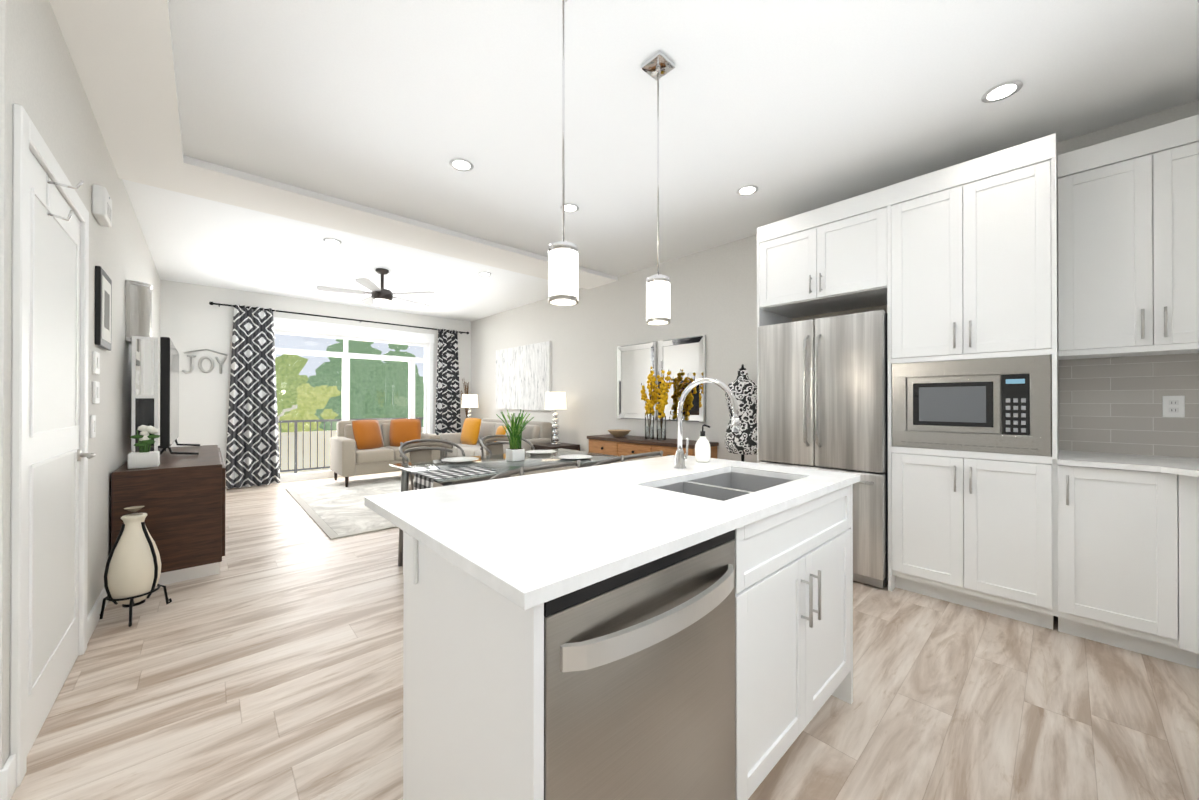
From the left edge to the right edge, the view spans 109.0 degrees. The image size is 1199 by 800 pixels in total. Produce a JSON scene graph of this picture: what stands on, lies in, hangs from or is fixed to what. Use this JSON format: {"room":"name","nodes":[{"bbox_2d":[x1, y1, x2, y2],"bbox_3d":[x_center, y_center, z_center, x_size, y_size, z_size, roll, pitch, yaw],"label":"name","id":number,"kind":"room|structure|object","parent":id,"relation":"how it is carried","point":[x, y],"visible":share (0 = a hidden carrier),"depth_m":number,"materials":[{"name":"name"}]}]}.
{"room":"dining room and kitchen","nodes":[
{"label":"dining room and kitchen","id":0,"kind":"room"},
{"bbox_2d":[0,0,159,769],"bbox_3d":[-4.455,-0.182,2.761,1.930,2.800,5.780,0,0,-43],"label":"wall","id":1,"kind":"structure","parent":0,"point":[41,83],"depth_m":1.98,"materials":[{"name":"paint"}]},
{"bbox_2d":[0,756,15,799],"bbox_3d":[-2.498,1.155,0.634,1.944,0.110,0.034,0,0,-43],"label":"baseboard","id":2,"kind":"structure","parent":1,"relation":"attached to","point":[7,779],"depth_m":1.29,"materials":[{"name":"white wood"}]},
{"bbox_2d":[9,103,95,787],"bbox_3d":[-2.157,0.142,1.733,0.120,2.145,1.030,0,0,-43],"label":"door","id":3,"kind":"structure","parent":1,"relation":"attached to","point":[50,455],"depth_m":1.59,"materials":[{"name":"white wood"}]},
{"bbox_2d":[90,415,95,437],"bbox_3d":[-2.675,0.136,2.258,0.015,0.120,0.075,0,0,-43],"label":"switch plate","id":4,"kind":"object","parent":1,"relation":"attached to","point":[92,417],"depth_m":2.23,"materials":[{"name":"white plastic"}]},
{"bbox_2d":[92,351,99,374],"bbox_3d":[-2.731,-0.204,2.321,0.015,0.120,0.120,0,0,-43],"label":"switch plate","id":5,"kind":"object","parent":1,"relation":"attached to","point":[95,355],"depth_m":2.28,"materials":[{"name":"white plastic"}]},
{"bbox_2d":[92,381,99,403],"bbox_3d":[-2.731,-0.044,2.320,0.015,0.120,0.120,0,0,-43],"label":"switch plate","id":6,"kind":"object","parent":1,"relation":"attached to","point":[95,384],"depth_m":2.29,"materials":[{"name":"white plastic"}]},
{"bbox_2d":[87,587,107,643],"bbox_3d":[-2.781,1.162,2.369,0.014,0.110,0.755,0,0,-43],"label":"baseboard","id":7,"kind":"structure","parent":1,"relation":"attached to","point":[93,617],"depth_m":2.28,"materials":[{"name":"white wood"}]},
{"bbox_2d":[92,184,111,226],"bbox_3d":[-2.724,-1.064,2.344,0.052,0.160,0.220,0,0,-43],"label":"box","id":8,"kind":"object","parent":1,"relation":"attached to","point":[101,206],"visible":1,"depth_m":2.27,"materials":[{"name":"white plastic"}]},
{"bbox_2d":[95,266,111,350],"bbox_3d":[-2.849,-0.518,2.458,0.024,0.430,0.360,0,0,-43],"label":"picture frame","id":9,"kind":"object","parent":1,"relation":"attached to","point":[103,310],"visible":0.98,"depth_m":2.38,"materials":[{"name":"black plastic"}]},
{"bbox_2d":[125,279,152,344],"bbox_3d":[-3.552,-0.670,3.307,0.136,0.460,0.266,0,0,-43],"label":"sconce","id":10,"kind":"object","parent":1,"relation":"attached to","point":[138,308],"visible":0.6,"depth_m":3.22,"materials":[{"name":"white glass"}]},
{"bbox_2d":[160,279,470,467],"bbox_3d":[-4.876,-0.170,6.392,6.220,2.800,0.140,0,0,-43],"label":"wall","id":11,"kind":"structure","parent":0,"point":[192,318],"depth_m":5.92,"materials":[{"name":"paint"}]},
{"bbox_2d":[182,349,227,373],"bbox_3d":[-5.370,-0.533,5.824,0.463,0.352,0.034,0,0,-43],"label":"sign","id":12,"kind":"object","parent":11,"relation":"attached to","point":[201,359],"visible":1,"depth_m":5.81,"materials":[{"name":"grey"}]},
{"bbox_2d":[209,302,468,488],"bbox_3d":[-3.913,-0.062,7.027,3.710,2.550,0.225,0,0,-43],"label":"curtain","id":13,"kind":"object","parent":11,"relation":"attached to","point":[252,455],"visible":0.96,"depth_m":6.11,"materials":[{"name":"black fabric"}]},
{"bbox_2d":[264,317,433,484],"bbox_3d":[-4.017,0.003,7.112,2.480,2.460,0.160,0,0,-43],"label":"window","id":14,"kind":"structure","parent":11,"relation":"in","point":[314,329],"depth_m":7.03,"materials":[{"name":"white"}]},
{"bbox_2d":[10,471,1198,799],"bbox_3d":[-1.336,1.267,2.633,6.360,0.100,10.220,0,0,-43],"label":"floor","id":15,"kind":"structure","parent":0,"point":[266,663],"depth_m":1.73,"materials":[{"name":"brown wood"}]},
{"bbox_2d":[100,506,171,626],"bbox_3d":[-2.601,0.907,2.386,0.297,0.610,0.286,0,0,-43],"label":"floor vase","id":16,"kind":"object","parent":15,"relation":"on","point":[132,573],"visible":1,"depth_m":2.35,"materials":[{"name":"ceramic"},{"name":"black metal"}]},
{"bbox_2d":[111,445,225,584],"bbox_3d":[-3.469,0.836,3.533,0.548,0.770,1.870,0,0,-43],"label":"media console","id":17,"kind":"object","parent":15,"relation":"on","point":[180,498],"visible":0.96,"depth_m":2.88,"materials":[{"name":"brown wood"}]},
{"bbox_2d":[128,425,159,468],"bbox_3d":[-3.050,0.305,2.868,0.147,0.285,0.120,0,0,-43],"label":"potted plant","id":18,"kind":"object","parent":17,"relation":"on","point":[146,457],"visible":1,"depth_m":2.85,"materials":[{"name":"white"}]},
{"bbox_2d":[131,336,157,451],"bbox_3d":[-3.284,-0.007,3.089,0.130,0.908,0.020,0,0,-43],"label":"mirror","id":19,"kind":"object","parent":17,"relation":"on","point":[144,380],"visible":0.65,"depth_m":3.08,"materials":[{"name":"white mirror"}]},
{"bbox_2d":[158,337,199,454],"bbox_3d":[-3.743,-0.015,3.780,0.303,0.928,1.440,0,0,-43],"label":"flat-screen tv","id":20,"kind":"object","parent":17,"relation":"on","point":[169,394],"visible":0.94,"depth_m":3.25,"materials":[{"name":"black plastic"}]},
{"bbox_2d":[285,476,413,540],"bbox_3d":[-2.558,1.221,5.569,2.170,0.013,3.051,0,0,-43],"label":"rug","id":21,"kind":"object","parent":15,"relation":"on","point":[340,510],"visible":0.46,"depth_m":4.99,"materials":[{"name":"beige fabric"}]},
{"bbox_2d":[330,419,439,486],"bbox_3d":[-3.365,0.754,6.724,1.380,0.928,0.951,0,0,-43],"label":"loveseat","id":22,"kind":"object","parent":21,"relation":"on","point":[361,447],"visible":0.83,"depth_m":6.38,"materials":[{"name":"beige fabric"}]},
{"bbox_2d":[438,418,551,458],"bbox_3d":[-1.672,0.752,6.751,0.951,0.932,2.100,0,0,-43],"label":"sofa","id":23,"kind":"object","parent":21,"relation":"on","point":[467,439],"visible":0.33,"depth_m":6.81,"materials":[{"name":"beige fabric"}]},
{"bbox_2d":[399,439,464,490],"bbox_3d":[-1.471,0.786,3.728,0.533,0.874,0.494,0,0,-43],"label":"dining chair","id":24,"kind":"object","parent":15,"relation":"on","point":[421,454],"visible":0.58,"depth_m":3.87,"materials":[{"name":"grey wicker"}]},
{"bbox_2d":[460,378,468,417],"bbox_3d":[-2.570,0.403,8.222,0.233,1.668,0.187,0,0,-43],"label":"vase","id":25,"kind":"object","parent":15,"relation":"on","point":[466,392],"visible":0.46,"depth_m":8.21,"materials":[{"name":"brown"}]},
{"bbox_2d":[389,448,619,565],"bbox_3d":[-0.661,0.836,3.348,1.620,0.770,0.920,0,0,-43],"label":"dining table","id":26,"kind":"object","parent":15,"relation":"on","point":[451,471],"visible":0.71,"depth_m":3.14,"materials":[{"name":"grey glass"}]},
{"bbox_2d":[496,409,533,461],"bbox_3d":[-0.676,0.268,3.346,0.253,0.402,0.282,0,0,-43],"label":"potted plant","id":27,"kind":"object","parent":26,"relation":"on","point":[515,451],"visible":1,"depth_m":3.32,"materials":[{"name":"white"}]},
{"bbox_2d":[479,435,534,455],"bbox_3d":[-0.932,0.788,4.250,0.533,0.874,0.494,0,0,-43],"label":"dining chair","id":28,"kind":"object","parent":15,"relation":"on","point":[492,448],"visible":0.38,"depth_m":4.39,"materials":[{"name":"grey wicker"}]},
{"bbox_2d":[490,460,580,479],"bbox_3d":[-0.366,0.782,2.524,0.533,0.874,0.494,0,0,-43],"label":"dining chair","id":29,"kind":"object","parent":15,"relation":"on","point":[521,471],"visible":0.21,"depth_m":2.32,"materials":[{"name":"grey wicker"}]},
{"bbox_2d":[531,442,579,450],"bbox_3d":[-0.609,0.919,5.920,0.485,0.620,0.480,0,0,-43],"label":"end table","id":30,"kind":"object","parent":15,"relation":"on","point":[545,446],"visible":0.27,"depth_m":5.81,"materials":[{"name":"brown wood"}]},
{"bbox_2d":[545,392,565,444],"bbox_3d":[-0.607,0.245,5.924,0.300,0.726,0.300,0,0,-43],"label":"table lamp","id":31,"kind":"object","parent":30,"relation":"on","point":[555,401],"visible":1,"depth_m":5.83,"materials":[{"name":"white fabric"}]},
{"bbox_2d":[592,451,662,465],"bbox_3d":[0.200,0.784,3.016,0.533,0.874,0.494,0,0,-43],"label":"dining chair","id":32,"kind":"object","parent":15,"relation":"on","point":[622,458],"visible":0.25,"depth_m":2.81,"materials":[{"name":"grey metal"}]},
{"bbox_2d":[403,479,860,799],"bbox_3d":[0.255,0.769,1.417,1.542,0.890,0.655,0,0,-43],"label":"kitchen island","id":33,"kind":"object","parent":15,"relation":"on","point":[473,663],"depth_m":1.10,"materials":[{"name":"white wood"},{"name":"painted wood"}]},
{"bbox_2d":[364,455,743,538],"bbox_3d":[0.004,0.312,1.701,1.590,0.026,0.430,0,0,-43],"label":"island countertop","id":34,"kind":"structure","parent":33,"relation":"on","point":[405,509],"depth_m":1.43,"materials":[{"name":"white stone"}]},
{"bbox_2d":[695,424,710,462],"bbox_3d":[0.507,0.207,2.092,0.076,0.185,0.079,0,0,-43],"label":"soap dispenser","id":35,"kind":"object","parent":34,"relation":"on","point":[702,450],"visible":1,"depth_m":2.07,"materials":[{"name":"white ceramic"}]},
{"bbox_2d":[674,377,739,468],"bbox_3d":[0.455,0.101,1.805,0.091,0.396,0.313,0,0,-43],"label":"faucet","id":36,"kind":"object","parent":34,"relation":"on","point":[680,457],"visible":1,"depth_m":1.86,"materials":[{"name":"silver metal"}]},
{"bbox_2d":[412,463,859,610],"bbox_3d":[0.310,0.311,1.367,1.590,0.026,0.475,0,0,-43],"label":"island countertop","id":37,"kind":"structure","parent":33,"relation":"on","point":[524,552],"depth_m":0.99,"materials":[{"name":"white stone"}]},
{"bbox_2d":[648,467,803,498],"bbox_3d":[0.485,0.421,1.612,0.664,0.218,0.374,0,0,-43],"label":"sink","id":38,"kind":"object","parent":37,"relation":"in","point":[731,481],"depth_m":1.81,"materials":[{"name":"silver metal"}]},
{"bbox_2d":[544,530,735,799],"bbox_3d":[-0.046,0.771,1.101,0.599,0.882,0.654,0,0,-43],"label":"dishwasher","id":39,"kind":"object","parent":15,"relation":"on","point":[639,682],"visible":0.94,"depth_m":0.86,"materials":[{"name":"silver metal"}]},
{"bbox_2d":[587,434,718,458],"bbox_3d":[0.519,0.825,4.744,0.469,0.800,1.540,0,0,-43],"label":"console table","id":40,"kind":"object","parent":15,"relation":"on","point":[611,444],"visible":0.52,"depth_m":4.64,"materials":[{"name":"brown wood"}]},
{"bbox_2d":[608,429,630,436],"bbox_3d":[0.232,0.387,5.038,0.280,0.075,0.280,0,0,-43],"label":"woven bowl","id":41,"kind":"object","parent":40,"relation":"on","point":[618,433],"visible":1,"depth_m":4.96,"materials":[{"name":"beige wicker"}]},
{"bbox_2d":[641,366,671,439],"bbox_3d":[0.631,0.026,4.640,0.252,0.795,0.337,0,0,-43],"label":"vase","id":42,"kind":"object","parent":40,"relation":"on","point":[654,391],"visible":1,"depth_m":4.64,"materials":[{"name":"clear glass"}]},
{"bbox_2d":[724,364,756,461],"bbox_3d":[1.263,0.449,3.856,0.409,1.545,0.404,0,0,-43],"label":"dress form","id":43,"kind":"object","parent":15,"relation":"on","point":[743,388],"visible":0.65,"depth_m":3.73,"materials":[{"name":"black fabric"}]},
{"bbox_2d":[758,310,887,588],"bbox_3d":[1.728,0.319,3.218,0.703,1.800,0.841,0,0,-43],"label":"fridge","id":44,"kind":"object","parent":15,"relation":"on","point":[822,393],"visible":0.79,"depth_m":2.91,"materials":[{"name":"grey metal"}]},
{"bbox_2d":[889,445,1032,623],"bbox_3d":[2.354,0.765,2.646,0.612,0.905,0.782,0,0,-43],"label":"base cabinet","id":45,"kind":"object","parent":15,"relation":"on","point":[961,522],"depth_m":2.47,"materials":[{"name":"white wood"}]},
{"bbox_2d":[892,355,1050,455],"bbox_3d":[2.316,0.028,2.666,0.585,0.526,0.697,0,0,-43],"label":"microwave","id":46,"kind":"object","parent":45,"relation":"on","point":[978,406],"visible":1,"depth_m":2.43,"materials":[{"name":"silver metal"}]},
{"bbox_2d":[1033,449,1198,661],"bbox_3d":[2.706,0.764,2.262,0.612,0.905,0.534,0,0,-43],"label":"base cabinet","id":47,"kind":"object","parent":15,"relation":"on","point":[1103,562],"depth_m":2.10,"materials":[{"name":"white wood"}]},
{"bbox_2d":[1053,458,1198,500],"bbox_3d":[2.630,0.313,1.721,1.457,0.026,1.073,0,0,-43],"label":"countertop","id":48,"kind":"structure","parent":47,"relation":"on","point":[1099,476],"depth_m":2.02,"materials":[{"name":"white stone"}]},
{"bbox_2d":[1173,501,1198,668],"bbox_3d":[2.538,0.769,1.383,0.865,0.889,0.702,0,0,-43],"label":"base cabinet","id":49,"kind":"object","parent":15,"relation":"on","point":[1185,513],"depth_m":1.91,"materials":[{"name":"white wood"}]},
{"bbox_3d":[-2.388,0.926,7.858,0.485,0.620,0.480,0,0,-43],"label":"end table","id":50,"kind":"object","parent":15,"relation":"on","visible":0},
{"bbox_2d":[461,394,477,417],"bbox_3d":[-2.386,0.252,7.862,0.300,0.726,0.300,0,0,-43],"label":"table lamp","id":51,"kind":"object","parent":50,"relation":"on","point":[469,401],"visible":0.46,"depth_m":7.75,"materials":[{"name":"white fabric"}]},
{"bbox_2d":[49,0,1198,320],"bbox_3d":[-1.381,-1.618,2.588,6.220,0.170,10.200,0,0,-43],"label":"ceiling","id":52,"kind":"structure","parent":0,"point":[263,146],"depth_m":2.36,"materials":[{"name":"paint"}]},
{"bbox_2d":[316,268,434,306],"bbox_3d":[-2.651,-1.353,5.176,1.276,0.440,1.236,0,0,-43],"label":"ceiling fan","id":53,"kind":"object","parent":52,"relation":"hanging from","point":[382,297],"visible":1,"depth_m":5.05,"materials":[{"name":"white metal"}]},
{"bbox_2d":[548,0,578,305],"bbox_3d":[-0.135,-0.975,1.598,0.116,1.220,0.116,0,0,-43],"label":"pendant light","id":54,"kind":"object","parent":52,"relation":"hanging from","point":[563,254],"visible":1,"depth_m":1.56,"materials":[{"name":"white glass"}]},
{"bbox_2d":[291,81,1022,305],"bbox_3d":[-0.890,-1.574,3.791,2.326,0.008,7.666,0,0,-43],"label":"recessed lights","id":55,"kind":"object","parent":52,"relation":"attached to","point":[1002,91],"depth_m":2.83,"materials":[{"name":"white"}]},
{"bbox_2d":[641,50,674,324],"bbox_3d":[0.276,-0.974,2.009,0.116,1.220,0.116,0,0,-43],"label":"pendant light","id":56,"kind":"object","parent":52,"relation":"hanging from","point":[658,65],"visible":1,"depth_m":1.98,"materials":[{"name":"white glass"}]},
{"bbox_2d":[471,100,1198,462],"bbox_3d":[0.915,-0.200,4.785,0.140,2.850,10.340,0,0,-43],"label":"wall","id":57,"kind":"structure","parent":0,"point":[713,294],"depth_m":5.20,"materials":[{"name":"paint"}]},
{"bbox_2d":[496,341,551,410],"bbox_3d":[-1.292,-0.372,7.056,0.041,1.050,1.630,0,0,-43],"label":"canvas art","id":58,"kind":"object","parent":57,"relation":"attached to","point":[524,377],"visible":0.96,"depth_m":6.95,"materials":[{"name":"white"}]},
{"bbox_2d":[617,341,655,419],"bbox_3d":[0.436,-0.229,5.180,0.030,0.910,0.630,0,0,-43],"label":"mirror panel","id":59,"kind":"object","parent":57,"relation":"attached to","point":[635,362],"visible":0.79,"depth_m":5.20,"materials":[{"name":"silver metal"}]},
{"bbox_2d":[658,335,705,421],"bbox_3d":[0.889,-0.231,4.687,0.030,0.910,0.630,0,0,-43],"label":"mirror panel","id":60,"kind":"object","parent":57,"relation":"attached to","point":[683,360],"visible":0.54,"depth_m":4.64,"materials":[{"name":"silver metal"}]},
{"bbox_2d":[757,186,888,320],"bbox_3d":[1.783,-1.053,3.274,0.612,0.646,0.865,0,0,-43],"label":"upper cabinet","id":61,"kind":"object","parent":57,"relation":"attached to","point":[825,261],"depth_m":3.06,"materials":[{"name":"white wood"}]},
{"bbox_2d":[889,133,1056,364],"bbox_3d":[2.328,-0.818,2.680,0.612,1.120,0.705,0,0,-43],"label":"upper cabinet","id":62,"kind":"object","parent":57,"relation":"attached to","point":[957,262],"depth_m":2.43,"materials":[{"name":"white wood"}]},
{"bbox_2d":[1057,115,1198,359],"bbox_3d":[3.039,-0.814,2.100,0.347,1.130,1.072,0,0,-43],"label":"upper cabinet","id":63,"kind":"object","parent":57,"relation":"attached to","point":[1128,245],"visible":1,"depth_m":2.21,"materials":[{"name":"white wood"}]},
{"bbox_2d":[1059,353,1198,457],"bbox_3d":[3.170,0.011,2.217,0.006,0.580,1.072,0,0,-43],"label":"backsplash","id":64,"kind":"structure","parent":57,"relation":"attached to","point":[1111,405],"depth_m":2.41,"materials":[{"name":"tile"}]},
{"bbox_2d":[1162,396,1184,416],"bbox_3d":[3.087,0.031,2.298,0.006,0.116,0.072,0,0,-43],"label":"outlet","id":65,"kind":"object","parent":64,"relation":"attached to","point":[1173,406],"visible":1,"depth_m":2.30,"materials":[{"name":"white plastic"}]},
{"label":"outside","id":66,"kind":"structure","parent":0,"visible":0},
{"bbox_3d":[-4.575,1.405,7.715,3.540,0.100,1.410,0,0,-43],"label":"floor","id":67,"kind":"structure","parent":66,"visible":0},
{"bbox_2d":[278,417,423,472],"bbox_3d":[-5.023,0.857,8.195,3.568,1.000,0.040,0,0,-43],"label":"balcony railing","id":68,"kind":"object","parent":67,"relation":"on","point":[295,469],"depth_m":7.84,"materials":[{"name":"grey metal"}]},
{"bbox_3d":[-26.396,4.458,43.267,140.000,0.200,80.400,0,0,-43],"label":"ground","id":69,"kind":"structure","parent":66,"visible":0},
{"bbox_2d":[275,339,423,474],"bbox_3d":[-16.529,-0.808,32.533,100.000,10.654,17.586,0,0,-43],"label":"trees","id":70,"kind":"object","parent":69,"relation":"on","point":[373,370],"depth_m":25.09,"materials":[{"name":"green plant"}]}
]}

